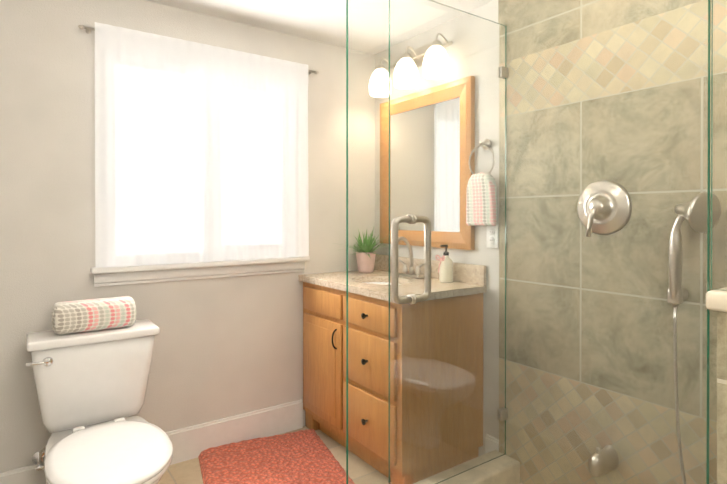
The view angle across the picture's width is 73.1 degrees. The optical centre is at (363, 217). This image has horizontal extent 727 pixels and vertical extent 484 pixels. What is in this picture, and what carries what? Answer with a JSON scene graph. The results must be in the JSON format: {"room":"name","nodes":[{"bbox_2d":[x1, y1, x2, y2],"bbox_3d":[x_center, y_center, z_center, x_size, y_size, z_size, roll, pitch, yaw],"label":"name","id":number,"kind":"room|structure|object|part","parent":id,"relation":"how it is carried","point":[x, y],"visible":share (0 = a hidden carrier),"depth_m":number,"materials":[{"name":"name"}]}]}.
{"room":"bathroom","nodes":[
{"label":"bathroom","id":0,"kind":"room"},
{"bbox_2d":[0,0,345,472],"bbox_3d":[-0.879,0.088,2.637,2.250,2.320,0.120,0,0,-35],"label":"wall","id":1,"kind":"structure","parent":0,"point":[224,347],"depth_m":2.36,"materials":[{"name":"paint"}]},
{"bbox_2d":[0,399,302,483],"bbox_3d":[-1.048,1.167,2.436,1.674,0.165,0.019,0,0,-35],"label":"baseboard","id":2,"kind":"structure","parent":1,"relation":"attached to","point":[191,442],"depth_m":2.60,"materials":[{"name":"white wood"}]},
{"bbox_2d":[78,22,318,267],"bbox_3d":[-0.784,-0.336,2.587,1.252,1.125,0.067,0,0,-35],"label":"curtain","id":3,"kind":"object","parent":1,"relation":"attached to","point":[201,152],"visible":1,"depth_m":2.51,"materials":[{"name":"white fabric"}]},
{"bbox_2d":[90,256,309,286],"bbox_3d":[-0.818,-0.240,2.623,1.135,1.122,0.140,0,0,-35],"label":"window sill","id":4,"kind":"structure","parent":1,"relation":"in","point":[114,276],"depth_m":2.53,"materials":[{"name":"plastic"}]},
{"bbox_2d":[144,0,345,47],"bbox_3d":[0.109,-1.095,1.236,2.490,0.060,3.540,0,0,-35],"label":"ceiling","id":5,"kind":"structure","parent":0,"point":[323,21],"depth_m":2.58,"materials":[{"name":"paint"}]},
{"bbox_2d":[158,426,345,483],"bbox_3d":[0.109,1.285,1.247,2.490,0.060,3.540,0,0,-35],"label":"floor","id":6,"kind":"structure","parent":0,"point":[187,472],"depth_m":2.46,"materials":[{"name":"tile"}]},
{"bbox_2d":[26,319,172,483],"bbox_3d":[-1.018,0.872,1.927,0.499,0.760,0.883,0,0,-35],"label":"toilet","id":7,"kind":"object","parent":6,"relation":"on","point":[91,387],"visible":0.98,"depth_m":2.01,"materials":[{"name":"ceramic"}]},
{"bbox_3d":[-1.288,0.580,1.954,0.092,0.038,0.023,0,0,-35],"label":"handle","id":8,"kind":"part","parent":7,"relation":"part of","materials":[{"name":"silver metal"}]},
{"bbox_2d":[52,296,135,334],"bbox_3d":[-1.177,0.424,2.152,0.318,0.134,0.152,0,0,-35],"label":"towel","id":9,"kind":"object","parent":7,"relation":"on","point":[78,316],"visible":0.98,"depth_m":2.09,"materials":[{"name":"fabric"}]},
{"bbox_2d":[198,429,345,483],"bbox_3d":[-0.407,1.232,2.324,0.650,0.032,0.900,0,0,-23],"label":"rug","id":10,"kind":"object","parent":6,"relation":"on","point":[306,456],"visible":0.96,"depth_m":2.45,"materials":[{"name":"red fabric"}]},
{"bbox_2d":[298,271,345,447],"bbox_3d":[0.108,0.676,2.684,0.581,1.144,0.942,0,0,-35],"label":"bathroom vanity","id":11,"kind":"object","parent":6,"relation":"on","point":[324,351],"visible":0.15,"depth_m":2.70,"materials":[{"name":"brown wood"}]},
{"bbox_3d":[-0.073,0.723,2.465,0.032,0.537,0.290,0,0,-35],"label":"knob","id":12,"kind":"part","parent":11,"relation":"part of","materials":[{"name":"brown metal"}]},
{"bbox_3d":[0.616,1.194,1.641,0.942,0.118,1.232,0,0,-35],"label":"shower curb","id":13,"kind":"object","parent":6,"relation":"on","visible":0},
{"bbox_2d":[346,0,388,483],"bbox_3d":[0.312,0.109,2.090,0.913,2.046,0.034,0,0,-35],"label":"glass","id":14,"kind":"object","parent":13,"relation":"on","point":[367,241],"depth_m":1.87,"materials":[{"name":"clear glass"}]},
{"bbox_2d":[389,0,710,483],"bbox_3d":[0.374,0.113,1.329,0.173,2.046,0.973,0,0,-35],"label":"shower glass door","id":15,"kind":"structure","parent":13,"relation":"on","point":[549,233],"depth_m":1.20,"materials":[{"name":"clear glass"}]},
{"bbox_3d":[0.162,0.137,1.629,0.173,0.301,0.033,0,0,-35],"label":"handle","id":16,"kind":"part","parent":15,"relation":"part of","materials":[{"name":"silver metal"}]},
{"bbox_2d":[717,311,726,483],"bbox_3d":[1.007,0.716,0.509,0.115,1.085,1.060,0,0,-35],"label":"wall","id":17,"kind":"structure","parent":0,"point":[721,397],"depth_m":0.90,"materials":[{"name":"tile"}]},
{"bbox_2d":[706,290,726,312],"bbox_3d":[1.002,0.155,0.513,0.145,0.036,1.076,0,0,-35],"label":"ledge","id":18,"kind":"object","parent":17,"relation":"on","point":[716,300],"depth_m":0.90,"materials":[{"name":"stone"}]},
{"bbox_2d":[710,0,726,290],"bbox_3d":[0.969,-0.385,0.487,0.012,1.042,1.074,0,0,-35],"label":"glass panel","id":19,"kind":"object","parent":18,"relation":"on","point":[718,279],"visible":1,"depth_m":0.91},
{"bbox_3d":[1.076,0.092,1.926,0.120,2.320,3.540,0,0,-35],"label":"wall","id":20,"kind":"structure","parent":0,"visible":0},
{"bbox_2d":[709,50,716,483],"bbox_3d":[1.320,0.095,1.468,0.012,2.319,2.269,0,0,-35],"label":"wall tiles","id":21,"kind":"structure","parent":20,"relation":"attached to","point":[713,404],"depth_m":1.66,"materials":[{"name":"beige tile"}]},
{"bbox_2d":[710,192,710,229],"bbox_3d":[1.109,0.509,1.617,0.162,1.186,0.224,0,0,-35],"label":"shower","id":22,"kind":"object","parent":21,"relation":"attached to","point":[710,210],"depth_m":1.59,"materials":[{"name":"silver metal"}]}
]}

